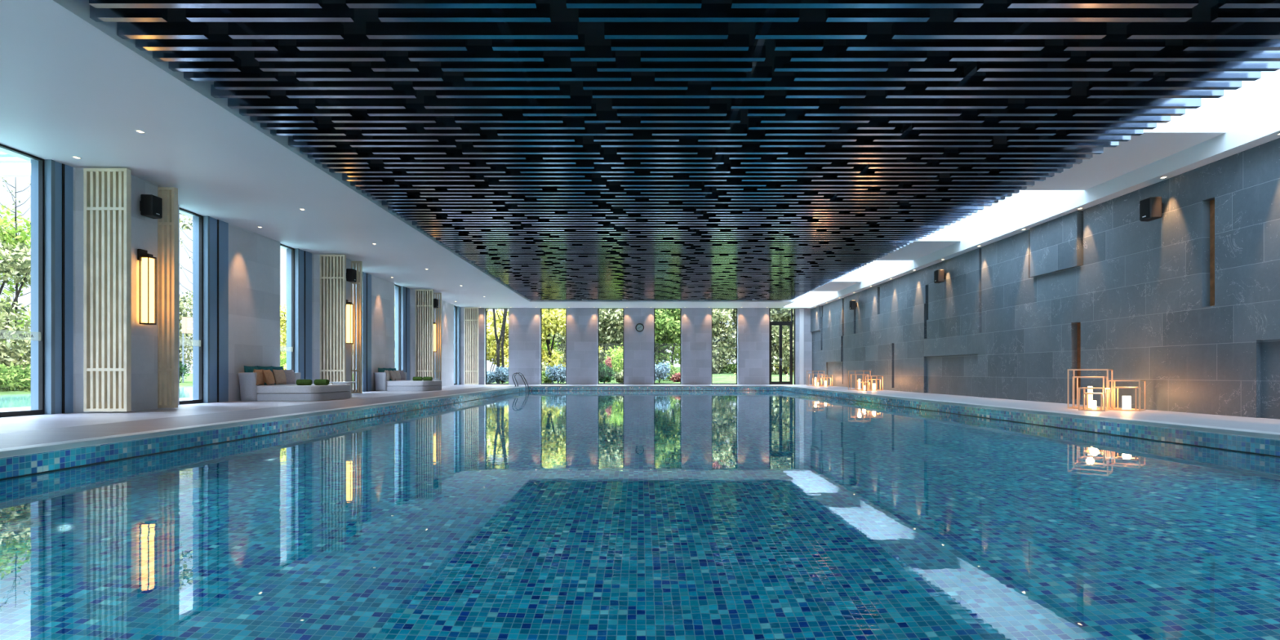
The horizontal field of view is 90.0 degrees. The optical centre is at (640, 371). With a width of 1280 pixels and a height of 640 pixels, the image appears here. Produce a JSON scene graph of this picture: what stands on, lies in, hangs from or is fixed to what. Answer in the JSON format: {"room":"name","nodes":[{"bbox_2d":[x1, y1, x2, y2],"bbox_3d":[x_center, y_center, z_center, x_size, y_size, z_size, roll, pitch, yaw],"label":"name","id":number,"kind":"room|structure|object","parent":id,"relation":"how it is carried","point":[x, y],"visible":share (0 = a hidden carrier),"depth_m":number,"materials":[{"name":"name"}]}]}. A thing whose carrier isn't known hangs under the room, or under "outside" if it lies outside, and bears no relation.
{"room":"indoor swimming pool","nodes":[
{"label":"indoor swimming pool","id":0,"kind":"room"},
{"bbox_2d":[73,167,473,413],"bbox_3d":[-8.460,-1.340,13.150,0.880,3.920,36.300,0,0,0],"label":"wall","id":1,"kind":"structure","parent":0,"point":[254,259],"depth_m":13.92,"materials":[{"name":"stone"}]},
{"bbox_2d":[0,143,73,417],"bbox_3d":[-8.750,-1.240,8.850,0.300,3.720,1.700,0,0,0],"label":"window","id":2,"kind":"structure","parent":1,"relation":"in","point":[51,180],"depth_m":9.35,"materials":[{"name":"brown metal"}]},
{"bbox_2d":[83,168,131,411],"bbox_3d":[-8.075,-1.235,9.693,0.650,3.670,0.085,0,0,0],"label":"slatted screen","id":3,"kind":"object","parent":1,"relation":"attached to","point":[107,192],"visible":1,"depth_m":9.66,"materials":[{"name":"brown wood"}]},
{"bbox_2d":[137,248,156,324],"bbox_3d":[-7.926,-1.360,10.270,0.187,1.200,0.170,0,0,0],"label":"wall lamp","id":4,"kind":"object","parent":1,"relation":"attached to","point":[148,260],"visible":1,"depth_m":10.20,"materials":[{"name":"glass"}]},
{"bbox_2d":[139,194,162,218],"bbox_3d":[-7.900,-2.660,10.310,0.250,0.340,0.274,0,0,0],"label":"loudspeaker","id":5,"kind":"object","parent":1,"relation":"attached to","point":[150,206],"visible":1,"depth_m":10.21,"materials":[{"name":"black plastic"}]},
{"bbox_2d":[152,195,162,217],"bbox_3d":[-7.782,-2.660,10.310,0.010,0.310,0.190,0,0,0],"label":"grille","id":6,"kind":"object","parent":5,"relation":"attached to","point":[157,201],"depth_m":10.30,"materials":[{"name":"black plastic"}]},
{"bbox_2d":[157,186,177,408],"bbox_3d":[-8.075,-1.235,10.678,0.650,3.670,0.085,0,0,0],"label":"slatted screen","id":7,"kind":"object","parent":1,"relation":"attached to","point":[167,226],"visible":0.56,"depth_m":10.65,"materials":[{"name":"brown wood"}]},
{"bbox_2d":[179,207,228,404],"bbox_3d":[-8.750,-1.240,12.640,0.300,3.720,1.420,0,0,0],"label":"window","id":8,"kind":"structure","parent":1,"relation":"in","point":[210,234],"depth_m":12.77,"materials":[{"name":"brown metal"}]},
{"bbox_2d":[280,243,311,379],"bbox_3d":[-8.750,-1.240,16.010,0.300,3.720,1.480,0,0,0],"label":"window","id":9,"kind":"structure","parent":1,"relation":"in","point":[299,262],"depth_m":16.19,"materials":[{"name":"brown metal"}]},
{"bbox_2d":[320,254,346,384],"bbox_3d":[-8.075,-1.235,16.793,0.650,3.670,0.085,0,0,0],"label":"slatted screen","id":10,"kind":"object","parent":1,"relation":"attached to","point":[332,267],"visible":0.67,"depth_m":16.76,"materials":[{"name":"brown wood"}]},
{"bbox_2d":[346,299,353,343],"bbox_3d":[-7.926,-1.360,17.370,0.187,1.200,0.170,0,0,0],"label":"wall lamp","id":11,"kind":"object","parent":1,"relation":"attached to","point":[349,308],"visible":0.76,"depth_m":17.30,"materials":[{"name":"glass"}]},
{"bbox_2d":[346,268,356,282],"bbox_3d":[-7.895,-2.620,17.410,0.250,0.340,0.274,0,0,0],"label":"loudspeaker","id":12,"kind":"object","parent":1,"relation":"attached to","point":[351,273],"visible":0.98,"depth_m":17.30,"materials":[{"name":"black plastic"}]},
{"bbox_2d":[351,261,362,393],"bbox_3d":[-8.075,-1.235,17.777,0.650,3.670,0.085,0,0,0],"label":"slatted screen","id":13,"kind":"object","parent":1,"relation":"attached to","point":[359,264],"visible":0.49,"depth_m":17.75,"materials":[{"name":"brown wood"}]},
{"bbox_2d":[352,271,371,391],"bbox_3d":[-8.750,-1.240,19.740,0.300,3.720,1.420,0,0,0],"label":"window","id":14,"kind":"structure","parent":1,"relation":"in","point":[366,277],"depth_m":20.10,"materials":[{"name":"brown metal"}]},
{"bbox_2d":[394,284,409,380],"bbox_3d":[-8.750,-1.240,23.110,0.300,3.720,1.480,0,0,0],"label":"window","id":15,"kind":"structure","parent":1,"relation":"in","point":[402,293],"depth_m":23.18,"materials":[{"name":"brown metal"}]},
{"bbox_2d":[415,289,433,378],"bbox_3d":[-8.075,-1.235,23.892,0.650,3.670,0.085,0,0,0],"label":"slatted screen","id":16,"kind":"object","parent":1,"relation":"attached to","point":[424,298],"visible":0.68,"depth_m":23.87,"materials":[{"name":"brown wood"}]},
{"bbox_2d":[433,322,436,351],"bbox_3d":[-7.926,-1.360,24.470,0.187,1.200,0.170,0,0,0],"label":"wall lamp","id":17,"kind":"object","parent":1,"relation":"attached to","point":[434,323],"visible":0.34,"depth_m":24.43,"materials":[{"name":"glass"}]},
{"bbox_2d":[434,293,441,385],"bbox_3d":[-8.075,-1.235,24.878,0.650,3.670,0.085,0,0,0],"label":"slatted screen","id":18,"kind":"object","parent":1,"relation":"attached to","point":[435,294],"visible":0.28,"depth_m":24.85,"materials":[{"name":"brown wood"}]},
{"bbox_2d":[436,299,439,380],"bbox_3d":[-8.750,-1.240,26.840,0.300,3.720,1.420,0,0,0],"label":"window","id":19,"kind":"structure","parent":1,"relation":"in","point":[439,300],"depth_m":27.38,"materials":[{"name":"brown metal"}]},
{"bbox_2d":[453,305,460,385],"bbox_3d":[-8.750,-1.240,30.210,0.300,3.720,1.480,0,0,0],"label":"window","id":20,"kind":"structure","parent":1,"relation":"in","point":[456,308],"depth_m":30.28,"materials":[{"name":"brown metal"}]},
{"bbox_2d":[464,307,478,384],"bbox_3d":[-8.075,-1.235,30.543,0.650,3.670,0.085,0,0,0],"label":"slatted screen","id":21,"kind":"object","parent":1,"relation":"attached to","point":[471,314],"visible":1,"depth_m":30.51,"materials":[{"name":"brown wood"}]},
{"bbox_2d":[0,384,775,433],"bbox_3d":[-1.275,0.745,13.150,15.350,0.250,36.300,0,0,0],"label":"floor","id":22,"kind":"structure","parent":0,"point":[35,422],"depth_m":10.13,"materials":[{"name":"stone"}]},
{"bbox_2d":[0,386,514,458],"bbox_3d":[-5.755,0.745,14.450,1.350,0.250,27.300,0,0,0],"label":"pool deck","id":23,"kind":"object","parent":22,"relation":"attached to","point":[14,439],"visible":0.33,"depth_m":7.84,"materials":[{"name":"stone"}]},
{"bbox_2d":[511,372,528,391],"bbox_3d":[-5.021,0.972,26.750,0.621,1.896,0.600,0,0,0],"label":"pool ladder","id":24,"kind":"object","parent":23,"relation":"attached to","point":[516,373],"visible":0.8,"depth_m":26.95,"materials":[{"name":"metal"}]},
{"bbox_2d":[237,372,350,401],"bbox_3d":[-7.702,0.318,14.360,1.765,0.604,1.840,0,0,0],"label":"daybed","id":25,"kind":"object","parent":22,"relation":"on","point":[249,391],"visible":0.91,"depth_m":13.52,"materials":[{"name":"fabric"}]},
{"bbox_2d":[244,365,260,385],"bbox_3d":[-8.375,0.095,13.800,0.148,0.453,0.517,0,0,-4],"label":"cushion","id":26,"kind":"object","parent":25,"relation":"on","point":[246,369],"visible":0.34,"depth_m":13.66,"materials":[{"name":"teal fabric"}]},
{"bbox_2d":[253,368,264,385],"bbox_3d":[-8.170,0.115,13.700,0.164,0.347,0.438,0,0,-13],"label":"cushion","id":27,"kind":"object","parent":25,"relation":"on","point":[260,379],"visible":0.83,"depth_m":13.58,"materials":[{"name":"fabric"}]},
{"bbox_2d":[257,365,272,385],"bbox_3d":[-8.375,0.095,14.310,0.165,0.453,0.521,0,0,9],"label":"cushion","id":28,"kind":"object","parent":25,"relation":"on","point":[270,368],"visible":0.24,"depth_m":14.25,"materials":[{"name":"teal fabric"}]},
{"bbox_2d":[262,369,275,385],"bbox_3d":[-8.080,0.115,13.900,0.191,0.334,0.439,0,0,-16],"label":"cushion","id":29,"kind":"object","parent":25,"relation":"on","point":[268,378],"visible":1,"depth_m":13.75,"materials":[{"name":"fabric"}]},
{"bbox_2d":[272,368,286,384],"bbox_3d":[-8.090,0.115,14.340,0.178,0.341,0.437,0,0,-3],"label":"cushion","id":30,"kind":"object","parent":25,"relation":"on","point":[279,375],"visible":0.94,"depth_m":14.23,"materials":[{"name":"beige fabric"}]},
{"bbox_2d":[283,369,295,383],"bbox_3d":[-8.110,0.115,14.740,0.178,0.342,0.440,0,0,5],"label":"cushion","id":31,"kind":"object","parent":25,"relation":"on","point":[290,375],"visible":0.77,"depth_m":14.69,"materials":[{"name":"grey fabric"}]},
{"bbox_2d":[296,379,312,385],"bbox_3d":[-7.360,0.229,14.000,0.301,0.133,0.133,0,0,-7],"label":"rolled towel","id":32,"kind":"object","parent":25,"relation":"on","point":[299,382],"visible":1,"depth_m":13.95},
{"bbox_2d":[313,379,328,385],"bbox_3d":[-7.010,0.229,14.060,0.301,0.133,0.133,0,0,6],"label":"rolled towel","id":33,"kind":"object","parent":25,"relation":"on","point":[317,382],"visible":1,"depth_m":14.01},
{"bbox_2d":[328,382,356,396],"bbox_3d":[-7.300,0.432,15.660,0.520,0.375,0.440,0,0,0],"label":"side table","id":34,"kind":"object","parent":22,"relation":"on","point":[334,383],"visible":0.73,"depth_m":15.52,"materials":[{"name":"white paint"}]},
{"bbox_2d":[373,372,441,391],"bbox_3d":[-7.702,0.318,21.280,1.765,0.604,1.840,0,0,0],"label":"daybed","id":35,"kind":"object","parent":22,"relation":"on","point":[381,384],"visible":0.89,"depth_m":20.44,"materials":[{"name":"fabric"}]},
{"bbox_2d":[0,0,794,308],"bbox_3d":[-1.100,-3.270,13.150,15.800,0.340,36.300,0,0,0],"label":"ceiling","id":36,"kind":"structure","parent":0,"point":[70,86],"depth_m":9.00,"materials":[{"name":"paint"}]},
{"bbox_2d":[88,0,1279,300],"bbox_3d":[0.875,-3.280,11.800,11.550,0.260,33.000,0,0,0],"label":"ceiling","id":37,"kind":"structure","parent":36,"relation":"attached to","point":[563,149],"depth_m":7.60,"materials":[{"name":"metal"}]},
{"bbox_2d":[779,69,1279,309],"bbox_3d":[7.525,-3.710,13.150,2.350,1.340,36.300,0,0,0],"label":"skylight","id":38,"kind":"object","parent":36,"relation":"attached to","point":[1247,117],"visible":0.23,"depth_m":10.57,"materials":[{"name":"glass"}]},
{"bbox_2d":[0,386,1279,479],"bbox_3d":[0.650,1.415,14.450,11.060,1.510,26.900,0,0,0],"label":"pool edge","id":39,"kind":"object","parent":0,"point":[14,466],"visible":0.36,"depth_m":8.01,"materials":[{"name":"tile"}]},
{"bbox_2d":[0,391,1279,639],"bbox_3d":[0.650,0.828,14.450,11.060,0.001,26.900,0,0,0],"label":"pool water","id":40,"kind":"object","parent":39,"relation":"in","point":[531,515],"visible":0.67,"depth_m":3.43,"materials":[{"name":"liquid"}]},
{"bbox_2d":[0,385,1279,457],"bbox_3d":[0.664,0.634,14.450,11.472,0.052,27.300,0,0,0],"label":"coping","id":41,"kind":"object","parent":39,"relation":"attached to","point":[64,445],"visible":0.98,"depth_m":7.93,"materials":[{"name":"stone"}]},
{"bbox_2d":[0,390,1279,480],"bbox_3d":[0.650,0.825,14.450,11.060,0.018,26.900,0,0,0],"label":"trim","id":42,"kind":"structure","parent":39,"relation":"attached to","point":[55,470],"depth_m":8.43,"materials":[{"name":"tile"}]},
{"bbox_2d":[478,307,812,384],"bbox_3d":[-0.100,-1.880,31.170,17.800,5.000,0.340,0,0,0],"label":"wall","id":43,"kind":"structure","parent":0,"point":[524,323],"depth_m":31.00,"materials":[{"name":"stone"}]},
{"bbox_2d":[485,308,508,384],"bbox_3d":[-6.975,-1.240,31.200,1.170,3.720,0.060,0,0,0],"label":"window","id":44,"kind":"structure","parent":43,"relation":"in","point":[486,308],"depth_m":31.17,"materials":[{"name":"brown metal"}]},
{"bbox_2d":[540,308,566,384],"bbox_3d":[-4.235,-1.240,31.200,1.270,3.720,0.060,0,0,0],"label":"window","id":45,"kind":"structure","parent":43,"relation":"in","point":[540,308],"depth_m":31.17,"materials":[{"name":"brown metal"}]},
{"bbox_2d":[597,308,623,384],"bbox_3d":[-1.445,-1.240,31.200,1.270,3.720,0.060,0,0,0],"label":"window","id":46,"kind":"structure","parent":43,"relation":"in","point":[597,308],"depth_m":31.17,"materials":[{"name":"brown metal"}]},
{"bbox_2d":[653,308,681,384],"bbox_3d":[1.315,-1.240,31.200,1.330,3.720,0.060,0,0,0],"label":"window","id":47,"kind":"structure","parent":43,"relation":"in","point":[654,308],"depth_m":31.17,"materials":[{"name":"brown metal"}]},
{"bbox_2d":[711,308,737,384],"bbox_3d":[4.075,-1.240,31.200,1.270,3.720,0.060,0,0,0],"label":"window","id":48,"kind":"structure","parent":43,"relation":"in","point":[736,308],"depth_m":31.17,"materials":[{"name":"brown metal"}]},
{"bbox_2d":[768,307,795,384],"bbox_3d":[6.865,-1.240,31.094,1.270,3.720,0.152,0,0,0],"label":"door","id":49,"kind":"structure","parent":43,"relation":"in","point":[780,324],"depth_m":31.09,"materials":[{"name":"brown metal"}]},
{"bbox_2d":[799,308,804,384],"bbox_3d":[7.780,-1.215,30.950,0.200,3.670,0.100,0,0,0],"label":"pilaster","id":50,"kind":"object","parent":43,"relation":"attached to","point":[801,310],"visible":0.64,"depth_m":30.90,"materials":[{"name":"white paint"}]},
{"bbox_2d":[775,384,1279,439],"bbox_3d":[7.550,0.745,13.150,2.300,0.250,36.300,0,0,0],"label":"pool deck","id":51,"kind":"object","parent":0,"point":[1267,424],"visible":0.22,"depth_m":9.72,"materials":[{"name":"stone"}]},
{"bbox_2d":[806,370,824,386],"bbox_3d":[7.760,0.287,28.400,0.560,0.665,0.560,0,0,43],"label":"lantern","id":52,"kind":"object","parent":51,"relation":"on","point":[806,371],"visible":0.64,"depth_m":28.34,"materials":[{"name":"gold metal"}]},
{"bbox_2d":[818,374,832,386],"bbox_3d":[8.040,0.378,27.780,0.420,0.485,0.420,0,0,-42],"label":"lantern","id":53,"kind":"object","parent":51,"relation":"on","point":[827,377],"visible":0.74,"depth_m":27.76,"materials":[{"name":"gold metal"}]},
{"bbox_2d":[848,370,871,390],"bbox_3d":[7.520,0.287,22.000,0.560,0.665,0.560,0,0,43],"label":"lantern","id":54,"kind":"object","parent":51,"relation":"on","point":[855,374],"visible":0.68,"depth_m":21.97,"materials":[{"name":"gold metal"}]},
{"bbox_2d":[857,379,872,391],"bbox_3d":[7.400,0.438,21.150,0.360,0.365,0.360,0,0,-43],"label":"lantern","id":55,"kind":"object","parent":51,"relation":"on","point":[862,382],"visible":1,"depth_m":21.14,"materials":[{"name":"gold metal"}]},
{"bbox_2d":[865,375,883,391],"bbox_3d":[7.800,0.378,21.380,0.420,0.485,0.420,0,0,-42],"label":"lantern","id":56,"kind":"object","parent":51,"relation":"on","point":[877,379],"visible":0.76,"depth_m":21.36,"materials":[{"name":"gold metal"}]},
{"bbox_2d":[1067,368,1112,408],"bbox_3d":[7.600,0.287,10.820,0.560,0.665,0.560,0,0,43],"label":"lantern","id":57,"kind":"object","parent":51,"relation":"on","point":[1073,406],"visible":0.84,"depth_m":10.80,"materials":[{"name":"gold metal"}]},
{"bbox_2d":[1087,385,1092,408],"bbox_3d":[7.600,0.419,10.820,0.068,0.389,0.068,0,0,0],"label":"candle","id":58,"kind":"object","parent":57,"relation":"in","point":[1090,396],"visible":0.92,"depth_m":10.79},
{"bbox_2d":[1078,386,1110,411],"bbox_3d":[7.300,0.438,10.300,0.360,0.365,0.360,0,0,-43],"label":"lantern","id":59,"kind":"object","parent":51,"relation":"on","point":[1083,388],"visible":1,"depth_m":10.27,"materials":[{"name":"gold metal"}]},
{"bbox_2d":[1107,379,1146,411],"bbox_3d":[7.860,0.378,10.350,0.420,0.485,0.420,0,0,-42],"label":"lantern","id":60,"kind":"object","parent":51,"relation":"on","point":[1113,408],"visible":0.92,"depth_m":10.33,"materials":[{"name":"gold metal"}]},
{"bbox_2d":[1122,395,1131,409],"bbox_3d":[7.860,0.492,10.350,0.116,0.244,0.116,0,0,0],"label":"candle","id":61,"kind":"object","parent":60,"relation":"in","point":[1126,400],"visible":0.94,"depth_m":10.30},
{"bbox_2d":[810,137,1279,419],"bbox_3d":[8.465,-1.880,13.150,0.470,5.000,36.300,0,0,0],"label":"wall","id":62,"kind":"structure","parent":0,"point":[1184,302],"depth_m":11.44,"materials":[{"name":"stone"}]},
{"bbox_2d":[933,269,945,283],"bbox_3d":[8.175,-2.604,17.474,0.250,0.340,0.274,0,0,0],"label":"loudspeaker","id":63,"kind":"object","parent":62,"relation":"attached to","point":[939,275],"visible":1,"depth_m":17.36,"materials":[{"name":"black plastic"}]},
{"bbox_2d":[1139,196,1162,222],"bbox_3d":[8.175,-2.599,10.234,0.250,0.340,0.274,0,0,0],"label":"loudspeaker","id":64,"kind":"object","parent":62,"relation":"attached to","point":[1150,208],"visible":1,"depth_m":10.13,"materials":[{"name":"black plastic"}]},
{"bbox_2d":[1139,198,1149,220],"bbox_3d":[8.057,-2.599,10.234,0.010,0.310,0.190,0,0,0],"label":"grille","id":65,"kind":"object","parent":64,"relation":"attached to","point":[1144,203],"depth_m":10.23,"materials":[{"name":"black plastic"}]},
{"label":"outside","id":66,"kind":"structure","parent":0,"visible":0},
{"bbox_2d":[0,366,793,395],"bbox_3d":[-12.500,0.130,32.500,115.000,1.320,125.000,0,0,0],"label":"lawn","id":67,"kind":"structure","parent":66,"point":[720,378],"depth_m":38.89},
{"bbox_2d":[0,237,31,374],"bbox_3d":[-24.854,-2.371,24.425,5.005,6.109,5.305,0,0,-17],"label":"tree","id":68,"kind":"object","parent":67,"relation":"on","point":[7,355],"visible":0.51,"depth_m":24.55,"materials":[{"name":"green plant"}]},
{"bbox_2d":[0,204,31,375],"bbox_3d":[-27.560,-3.273,26.701,4.227,7.794,4.552,0,0,8],"label":"tree","id":69,"kind":"object","parent":67,"relation":"on","point":[23,235],"visible":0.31,"depth_m":27.05,"materials":[{"name":"green plant"}]},
{"bbox_2d":[0,177,31,356],"bbox_3d":[-26.200,-3.844,26.939,3.134,8.929,3.276,0,0,-39],"label":"bare tree","id":70,"kind":"object","parent":67,"relation":"on","point":[15,198],"visible":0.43,"depth_m":26.80,"materials":[{"name":"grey plant"}]},
{"bbox_2d":[0,361,31,391],"bbox_3d":[-21.835,0.264,19.991,1.659,1.294,13.541,0,0,-5],"label":"hedge","id":71,"kind":"object","parent":67,"relation":"on","point":[11,380],"visible":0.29,"depth_m":22.26,"materials":[{"name":"green plant"}]},
{"bbox_2d":[179,289,192,373],"bbox_3d":[-29.903,-2.277,39.776,5.498,5.806,5.074,0,0,0],"label":"tree","id":72,"kind":"object","parent":67,"relation":"on","point":[182,308],"visible":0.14,"depth_m":40.32,"materials":[{"name":"green plant"}]},
{"bbox_2d":[179,213,192,230],"bbox_3d":[-21.019,-4.221,26.410,3.405,9.809,5.696,0,0,42],"label":"tree","id":73,"kind":"object","parent":67,"relation":"on","point":[181,224],"visible":0.02,"depth_m":28.61,"materials":[{"name":"green plant"}]},
{"bbox_2d":[179,216,192,309],"bbox_3d":[-25.330,-4.244,36.669,3.403,9.729,3.554,0,0,-36],"label":"bare tree","id":74,"kind":"object","parent":67,"relation":"on","point":[185,216],"visible":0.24,"depth_m":36.27,"materials":[{"name":"grey plant"}]},
{"bbox_2d":[182,316,192,382],"bbox_3d":[-26.903,-1.290,38.962,1.670,4.020,0.110,0,0,-35],"label":"sign board","id":75,"kind":"object","parent":67,"relation":"on","point":[187,322],"visible":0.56,"depth_m":38.53,"materials":[{"name":"metal"}]},
{"bbox_2d":[280,303,286,355],"bbox_3d":[-24.999,-2.156,45.162,5.530,5.562,4.348,0,0,4],"label":"tree","id":76,"kind":"object","parent":67,"relation":"on","point":[282,319],"visible":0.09,"depth_m":44.05,"materials":[{"name":"green plant"}]},
{"bbox_2d":[486,370,496,383],"bbox_3d":[-8.579,0.340,36.005,0.944,0.833,1.120,0,0,0],"label":"shrub","id":77,"kind":"object","parent":67,"relation":"on","point":[491,377],"visible":0.77,"depth_m":35.72,"materials":[{"name":"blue plant"}]},
{"bbox_2d":[486,308,500,352],"bbox_3d":[-11.993,-3.221,44.235,5.736,7.688,4.646,0,0,-37],"label":"tree","id":78,"kind":"object","parent":67,"relation":"on","point":[491,335],"visible":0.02,"depth_m":44.11,"materials":[{"name":"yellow plant"}]},
{"bbox_2d":[492,308,506,383],"bbox_3d":[-8.152,-2.035,37.013,0.940,5.405,0.225,0,0,0],"label":"bare tree","id":79,"kind":"object","parent":67,"relation":"on","point":[497,340],"visible":0.72,"depth_m":36.96,"materials":[{"name":"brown plant"}]},
{"bbox_2d":[493,365,508,383],"bbox_3d":[-7.734,0.175,36.329,1.285,1.121,1.439,0,0,0],"label":"shrub","id":80,"kind":"object","parent":67,"relation":"on","point":[500,373],"visible":0.94,"depth_m":36.04,"materials":[{"name":"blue plant"}]},
{"bbox_2d":[501,308,507,382],"bbox_3d":[-8.035,-1.945,38.000,0.490,5.209,0.180,0,0,0],"label":"bare tree","id":81,"kind":"object","parent":67,"relation":"on","point":[504,331],"visible":0.5,"depth_m":37.95,"materials":[{"name":"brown plant"}]},
{"bbox_2d":[486,308,546,368],"bbox_3d":[-9.600,-2.786,47.873,5.034,6.821,4.792,0,0,-25],"label":"tree","id":82,"kind":"object","parent":67,"relation":"on","point":[499,318],"visible":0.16,"depth_m":46.36,"materials":[{"name":"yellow plant"}]},
{"bbox_2d":[542,370,555,383],"bbox_3d":[-5.331,0.332,37.012,1.261,0.811,1.302,0,0,0],"label":"shrub","id":83,"kind":"object","parent":67,"relation":"on","point":[544,380],"visible":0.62,"depth_m":36.65,"materials":[{"name":"green plant"}]},
{"bbox_2d":[542,308,564,362],"bbox_3d":[-8.961,-3.838,57.802,5.738,7.721,5.934,0,0,-33],"label":"tree","id":84,"kind":"object","parent":67,"relation":"on","point":[555,345],"visible":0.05,"depth_m":56.60,"materials":[{"name":"green plant"}]},
{"bbox_2d":[542,308,565,369],"bbox_3d":[-6.478,-2.459,43.144,4.586,6.160,4.241,0,0,-29],"label":"tree","id":85,"kind":"object","parent":67,"relation":"on","point":[553,322],"visible":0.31,"depth_m":42.62,"materials":[{"name":"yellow plant"}]},
{"bbox_2d":[545,363,565,383],"bbox_3d":[-4.694,0.133,36.663,1.653,1.287,1.430,0,0,0],"label":"shrub","id":86,"kind":"object","parent":67,"relation":"on","point":[557,375],"visible":0.89,"depth_m":36.40,"materials":[{"name":"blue plant"}]},
{"bbox_2d":[553,345,608,370],"bbox_3d":[-5.866,-4.009,60.512,7.270,8.883,6.631,0,0,0],"label":"tree","id":87,"kind":"object","parent":67,"relation":"on","point":[600,348],"visible":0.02,"depth_m":59.03,"materials":[{"name":"green plant"}]},
{"bbox_2d":[550,325,622,364],"bbox_3d":[-4.432,-2.676,48.155,6.056,6.575,3.949,0,0,22],"label":"tree","id":88,"kind":"object","parent":67,"relation":"on","point":[562,346],"visible":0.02,"depth_m":47.65,"materials":[{"name":"green plant"}]},
{"bbox_2d":[599,362,615,383],"bbox_3d":[-2.036,0.060,35.821,1.320,1.236,1.163,0,0,0],"label":"shrub","id":89,"kind":"object","parent":67,"relation":"on","point":[606,373],"visible":0.79,"depth_m":35.63,"materials":[{"name":"green plant"}]},
{"bbox_2d":[604,355,612,382],"bbox_3d":[-1.905,-0.095,37.534,0.628,1.723,0.443,0,0,37],"label":"shrub","id":90,"kind":"object","parent":67,"relation":"on","point":[607,362],"visible":0.27,"depth_m":37.40,"materials":[{"name":"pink plant"}]},
{"bbox_2d":[599,308,622,373],"bbox_3d":[-2.258,-2.463,44.723,3.558,6.099,4.460,0,0,30],"label":"tree","id":91,"kind":"object","parent":67,"relation":"on","point":[611,320],"visible":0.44,"depth_m":43.62,"materials":[{"name":"green plant"}]},
{"bbox_2d":[603,342,622,372],"bbox_3d":[-1.156,-0.575,38.429,2.207,2.399,2.131,0,0,0],"label":"shrub","id":92,"kind":"object","parent":67,"relation":"on","point":[616,362],"visible":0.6,"depth_m":38.08,"materials":[{"name":"green plant"}]},
{"bbox_2d":[613,370,622,383],"bbox_3d":[-1.027,0.311,36.214,1.011,0.793,1.132,0,0,0],"label":"shrub","id":93,"kind":"object","parent":67,"relation":"on","point":[619,376],"visible":0.59,"depth_m":35.94,"materials":[{"name":"green plant"}]},
{"bbox_2d":[654,360,670,382],"bbox_3d":[1.026,-0.014,36.425,1.418,1.297,1.592,0,0,0],"label":"shrub","id":94,"kind":"object","parent":67,"relation":"on","point":[660,371],"visible":0.77,"depth_m":36.08,"materials":[{"name":"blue plant"}]},
{"bbox_2d":[654,308,679,365],"bbox_3d":[1.559,-2.801,43.308,3.673,6.440,4.049,0,0,30],"label":"tree","id":95,"kind":"object","parent":67,"relation":"on","point":[667,326],"visible":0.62,"depth_m":42.26,"materials":[{"name":"green plant"}]},
{"bbox_2d":[662,362,679,381],"bbox_3d":[1.657,0.019,38.497,1.537,1.193,1.795,0,0,0],"label":"shrub","id":96,"kind":"object","parent":67,"relation":"on","point":[673,371],"visible":0.43,"depth_m":38.23,"materials":[{"name":"green plant"}]},
{"bbox_2d":[666,315,679,365],"bbox_3d":[2.521,-4.091,51.859,4.499,8.619,6.109,0,0,-19],"label":"tree","id":97,"kind":"object","parent":67,"relation":"on","point":[675,350],"visible":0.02,"depth_m":52.12,"materials":[{"name":"green plant"}]},
{"bbox_2d":[669,372,679,382],"bbox_3d":[2.075,0.333,37.001,0.834,0.655,0.834,0,0,0],"label":"shrub","id":98,"kind":"object","parent":67,"relation":"on","point":[675,378],"visible":0.85,"depth_m":36.73,"materials":[{"name":"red plant"}]},
{"bbox_2d":[711,308,736,373],"bbox_3d":[5.787,-2.554,48.180,4.668,5.643,3.850,0,0,-42],"label":"tree","id":99,"kind":"object","parent":67,"relation":"on","point":[723,338],"visible":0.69,"depth_m":47.02,"materials":[{"name":"green plant"}]},
{"bbox_2d":[711,361,736,373],"bbox_3d":[6.592,-0.259,47.479,5.645,1.074,1.413,0,0,0],"label":"hedge","id":100,"kind":"object","parent":67,"relation":"on","point":[731,367],"visible":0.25,"depth_m":47.23,"materials":[{"name":"green plant"}]},
{"bbox_2d":[728,308,793,359],"bbox_3d":[9.316,-3.279,49.965,5.521,6.710,4.231,0,0,29],"label":"tree","id":101,"kind":"object","parent":67,"relation":"on","point":[734,311],"visible":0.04,"depth_m":50.10,"materials":[{"name":"green plant"}]},
{"bbox_2d":[770,308,793,374],"bbox_3d":[10.354,-2.981,45.967,4.580,6.526,4.835,0,0,-22],"label":"tree","id":102,"kind":"object","parent":67,"relation":"on","point":[783,315],"visible":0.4,"depth_m":45.21,"materials":[{"name":"green plant"}]},
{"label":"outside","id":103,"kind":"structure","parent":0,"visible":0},
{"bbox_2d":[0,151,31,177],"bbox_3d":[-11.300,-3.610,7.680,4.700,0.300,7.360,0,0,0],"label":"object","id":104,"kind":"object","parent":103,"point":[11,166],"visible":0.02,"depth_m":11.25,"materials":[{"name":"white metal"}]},
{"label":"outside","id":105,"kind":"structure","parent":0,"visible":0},
{"bbox_2d":[0,382,353,408],"bbox_3d":[-20.800,0.770,9.000,18.400,0.001,78.000,0,0,0],"label":"pond","id":106,"kind":"structure","parent":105,"point":[11,400],"depth_m":18.30,"materials":[{"name":"liquid"}]},
{"bbox_2d":[179,361,191,382],"bbox_3d":[-28.120,-0.005,38.377,1.894,1.612,1.883,0,0,38],"label":"shrub","id":107,"kind":"object","parent":106,"relation":"on","point":[181,367],"visible":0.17,"depth_m":38.52,"materials":[{"name":"green plant"}]},
{"bbox_2d":[280,353,286,366],"bbox_3d":[-14.283,0.012,26.032,1.633,1.610,1.497,0,0,0],"label":"shrub","id":108,"kind":"object","parent":106,"relation":"on","point":[282,357],"visible":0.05,"depth_m":25.71,"materials":[{"name":"green plant"}]},
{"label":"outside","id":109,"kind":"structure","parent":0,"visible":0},
{"bbox_2d":[0,388,353,412],"bbox_3d":[-10.280,0.790,0.650,2.640,0.260,61.300,0,0,0],"label":"terrace","id":110,"kind":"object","parent":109,"point":[24,408],"depth_m":11.50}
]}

